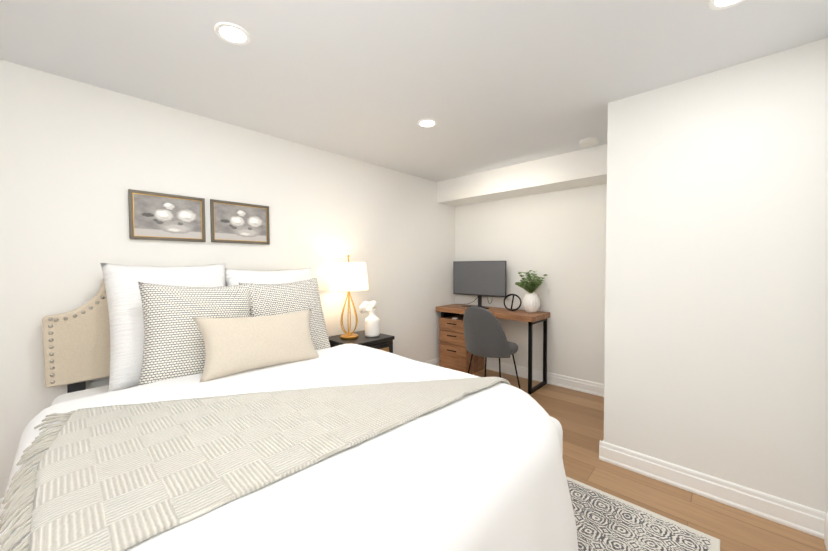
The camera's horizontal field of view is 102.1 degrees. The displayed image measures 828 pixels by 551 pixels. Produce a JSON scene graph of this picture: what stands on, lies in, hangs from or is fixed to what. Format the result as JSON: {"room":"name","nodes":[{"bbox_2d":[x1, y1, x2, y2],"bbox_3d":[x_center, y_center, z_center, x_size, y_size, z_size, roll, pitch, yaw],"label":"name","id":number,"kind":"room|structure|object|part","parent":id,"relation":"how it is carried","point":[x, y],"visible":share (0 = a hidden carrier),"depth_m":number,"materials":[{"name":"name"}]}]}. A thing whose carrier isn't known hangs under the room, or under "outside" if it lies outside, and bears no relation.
{"room":"bedroom","nodes":[
{"label":"bedroom","id":0,"kind":"room"},
{"bbox_2d":[0,59,454,498],"bbox_3d":[-1.242,0.053,2.602,0.120,2.294,5.320,1,2,43],"label":"wall","id":1,"kind":"structure","parent":0,"point":[78,159],"depth_m":2.12,"materials":[{"name":"white paint"}]},
{"bbox_2d":[128,189,205,241],"bbox_3d":[-1.565,-0.371,2.141,0.022,0.296,0.397,1,2,43],"label":"picture","id":2,"kind":"object","parent":1,"relation":"attached to","point":[160,216],"visible":0.98,"depth_m":2.12,"materials":[{"name":"brown"}]},
{"bbox_2d":[0,358,438,508],"bbox_3d":[-1.192,1.142,2.579,0.022,0.118,5.099,1,2,43],"label":"baseboard","id":3,"kind":"structure","parent":1,"relation":"attached to","point":[435,362],"depth_m":4.08,"materials":[{"name":"white wood"}]},
{"bbox_2d":[210,199,269,244],"bbox_3d":[-1.267,-0.384,2.458,0.022,0.296,0.402,1,2,43],"label":"picture","id":4,"kind":"object","parent":1,"relation":"attached to","point":[237,222],"visible":0.98,"depth_m":2.44,"materials":[{"name":"brown"}]},
{"bbox_2d":[0,0,827,181],"bbox_3d":[-0.115,-1.107,1.501,3.230,0.080,5.320,1,2,43],"label":"ceiling","id":5,"kind":"structure","parent":0,"point":[487,85],"depth_m":1.66,"materials":[{"name":"white paint"}]},
{"bbox_2d":[214,22,250,44],"bbox_3d":[-0.797,-1.060,1.471,0.144,0.006,0.144,1,2,43],"label":"recessed light","id":6,"kind":"object","parent":5,"relation":"in","point":[232,33],"visible":1,"depth_m":1.47,"materials":[{"name":"white plastic"}]},
{"bbox_2d":[417,119,436,127],"bbox_3d":[0.095,-1.092,2.403,0.144,0.006,0.144,1,2,43],"label":"recessed light","id":7,"kind":"object","parent":5,"relation":"in","point":[426,123],"visible":1,"depth_m":2.40,"materials":[{"name":"white plastic"}]},
{"bbox_2d":[437,144,606,206],"bbox_3d":[1.157,-1.007,3.542,2.050,0.254,0.370,1,2,43],"label":"ceiling soffit","id":8,"kind":"structure","parent":5,"relation":"attached to","point":[578,169],"depth_m":3.34,"materials":[{"name":"white paint"}]},
{"bbox_2d":[579,137,598,146],"bbox_3d":[1.436,-1.092,2.748,0.144,0.039,0.144,1,2,43],"label":"smoke detector","id":9,"kind":"object","parent":5,"relation":"attached to","point":[588,141],"visible":1,"depth_m":2.71,"materials":[{"name":"white plastic"}]},
{"bbox_2d":[708,0,744,9],"bbox_3d":[1.211,-1.063,1.270,0.144,0.006,0.144,1,2,43],"label":"recessed light","id":10,"kind":"object","parent":5,"relation":"in","point":[718,4],"visible":1,"depth_m":1.31,"materials":[{"name":"white plastic"}]},
{"bbox_2d":[455,184,606,383],"bbox_3d":[1.330,0.006,3.751,2.050,2.294,0.120,1,2,43],"label":"wall","id":11,"kind":"structure","parent":0,"point":[558,238],"depth_m":3.54,"materials":[{"name":"white paint"}]},
{"bbox_2d":[486,359,603,396],"bbox_3d":[1.286,1.096,3.732,2.017,0.118,0.022,1,2,43],"label":"baseboard","id":12,"kind":"structure","parent":11,"relation":"attached to","point":[586,386],"depth_m":3.54,"materials":[{"name":"white wood"}]},
{"bbox_2d":[472,369,826,550],"bbox_3d":[-0.104,1.266,1.573,3.230,0.080,5.320,1,2,43],"label":"floor","id":13,"kind":"structure","parent":0,"point":[578,416],"depth_m":1.89,"materials":[{"name":"brown wood"}]},
{"bbox_2d":[0,263,577,550],"bbox_3d":[-0.586,0.581,1.546,2.249,1.295,1.828,1,2,43],"label":"bed","id":14,"kind":"object","parent":13,"relation":"on","point":[225,409],"visible":1,"depth_m":1.09,"materials":[{"name":"fabric"}]},
{"bbox_3d":[-1.376,0.265,2.289,0.070,0.590,1.560,1,2,43],"label":"headboard","id":15,"kind":"part","parent":14,"relation":"part of","materials":[{"name":"fabric"}]},
{"bbox_2d":[100,263,225,391],"bbox_3d":[-1.417,0.259,1.984,0.229,0.700,0.620,-22,-13,42],"label":"pillow","id":16,"kind":"object","parent":14,"relation":"on","point":[120,296],"depth_m":1.80,"materials":[{"name":"white fabric"}]},
{"bbox_2d":[138,282,252,385],"bbox_3d":[-1.191,0.316,1.883,0.570,0.570,0.209,2,-15,-43],"label":"pillow","id":17,"kind":"object","parent":14,"relation":"on","point":[171,347],"depth_m":1.75,"materials":[{"name":"grey fabric"}]},
{"bbox_2d":[192,309,318,382],"bbox_3d":[-0.858,0.374,1.909,0.670,0.340,0.170,1,-23,-46],"label":"pillow","id":18,"kind":"object","parent":14,"relation":"on","point":[235,346],"depth_m":1.80,"materials":[{"name":"beige fabric"}]},
{"bbox_2d":[225,268,311,285],"bbox_3d":[-0.992,0.269,2.436,0.229,0.680,0.660,-22,-13,42],"label":"pillow","id":19,"kind":"object","parent":14,"relation":"on","point":[233,277],"depth_m":2.37,"materials":[{"name":"white fabric"}]},
{"bbox_2d":[28,377,510,550],"bbox_3d":[-0.436,0.525,1.441,1.033,0.066,1.583,1,2,43],"label":"throw","id":20,"kind":"object","parent":14,"relation":"on","point":[174,470],"depth_m":0.99,"materials":[{"name":"beige fabric"}]},
{"bbox_2d":[238,277,330,349],"bbox_3d":[-0.841,0.303,2.254,0.210,0.570,0.570,-18,-8,39],"label":"pillow","id":21,"kind":"object","parent":14,"relation":"on","point":[257,299],"depth_m":2.21,"materials":[{"name":"grey fabric"}]},
{"bbox_3d":[-0.606,0.750,1.581,2.030,0.285,1.520,1,2,43],"label":"mattress","id":22,"kind":"part","parent":14,"relation":"part of","materials":[{"name":"white fabric"}]},
{"bbox_2d":[328,330,394,352],"bbox_3d":[-0.490,0.865,2.980,0.425,0.640,0.480,1,2,43],"label":"nightstand","id":23,"kind":"object","parent":13,"relation":"on","point":[383,342],"visible":0.15,"depth_m":2.89,"materials":[{"name":"black wood"}]},
{"bbox_2d":[329,255,367,339],"bbox_3d":[-0.568,0.183,2.920,0.340,0.726,0.340,1,2,43],"label":"table lamp","id":24,"kind":"object","parent":23,"relation":"on","point":[348,276],"visible":1,"depth_m":2.79,"materials":[{"name":"gold metal"}]},
{"bbox_3d":[-0.569,0.006,2.915,0.340,0.238,0.340,1,2,43],"label":"lamp shade","id":25,"kind":"part","parent":24,"relation":"part of","materials":[{"name":"white fabric"}]},
{"bbox_2d":[359,301,379,336],"bbox_3d":[-0.386,0.388,3.049,0.213,0.306,0.217,1,2,43],"label":"vase","id":26,"kind":"object","parent":23,"relation":"on","point":[372,324],"visible":1,"depth_m":2.98,"materials":[{"name":"white ceramic"}]},
{"bbox_2d":[463,306,520,388],"bbox_3d":[0.769,0.725,3.392,0.502,0.885,0.547,1,2,43],"label":"chair","id":27,"kind":"object","parent":13,"relation":"on","point":[484,335],"visible":0.98,"depth_m":3.19,"materials":[{"name":"fabric"}]},
{"bbox_3d":[0.806,0.738,3.432,0.470,0.085,0.440,1,2,43],"label":"seat","id":28,"kind":"part","parent":27,"relation":"part of","materials":[{"name":"fabric"}]},
{"bbox_2d":[436,304,549,393],"bbox_3d":[0.856,0.769,3.821,1.220,0.770,0.435,1,2,43],"label":"desk","id":29,"kind":"object","parent":13,"relation":"on","point":[454,354],"visible":0.85,"depth_m":3.87,"materials":[{"name":"brown wood"}]},
{"bbox_2d":[453,261,505,308],"bbox_3d":[0.762,0.103,3.997,0.730,0.550,0.192,1,2,43],"label":"monitor","id":30,"kind":"object","parent":29,"relation":"on","point":[479,279],"visible":1,"depth_m":3.98,"materials":[{"name":"black plastic"}]},
{"bbox_2d":[504,294,521,310],"bbox_3d":[1.073,0.293,3.646,0.182,0.190,0.174,1,2,43],"label":"decorative orb","id":31,"kind":"object","parent":29,"relation":"on","point":[508,295],"visible":1,"depth_m":3.61,"materials":[{"name":"black metal"}]},
{"bbox_2d":[515,270,546,312],"bbox_3d":[1.207,0.165,3.523,0.305,0.450,0.290,1,2,43],"label":"plant","id":32,"kind":"object","parent":29,"relation":"on","point":[531,302],"visible":1,"depth_m":3.48,"materials":[{"name":"green plant"}]},
{"bbox_2d":[566,476,719,550],"bbox_3d":[0.110,1.216,1.712,2.130,0.008,1.520,1,2,43],"label":"rug","id":33,"kind":"object","parent":13,"relation":"on","point":[604,521],"visible":0.26,"depth_m":1.60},
{"bbox_2d":[604,38,827,512],"bbox_3d":[2.061,0.048,2.260,1.060,2.294,1.290,1,2,43],"label":"wall block","id":34,"kind":"object","parent":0,"point":[716,327],"visible":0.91,"depth_m":1.76,"materials":[{"name":"white paint"}]},
{"bbox_2d":[599,440,827,538],"bbox_3d":[1.565,1.151,1.864,0.961,0.118,0.022,1,2,43],"label":"baseboard","id":35,"kind":"structure","parent":34,"relation":"attached to","point":[803,518],"depth_m":1.78,"materials":[{"name":"white wood"}]},
{"bbox_3d":[0.580,0.123,0.002,0.120,2.294,4.030,1,2,43],"label":"wall","id":36,"kind":"structure","parent":0,"visible":0},
{"bbox_2d":[824,513,827,550],"bbox_3d":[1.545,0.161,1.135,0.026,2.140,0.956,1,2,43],"label":"baseboard","id":37,"kind":"structure","parent":36,"relation":"attached to","point":[826,532],"depth_m":1.49,"materials":[{"name":"white wood"}]}
]}

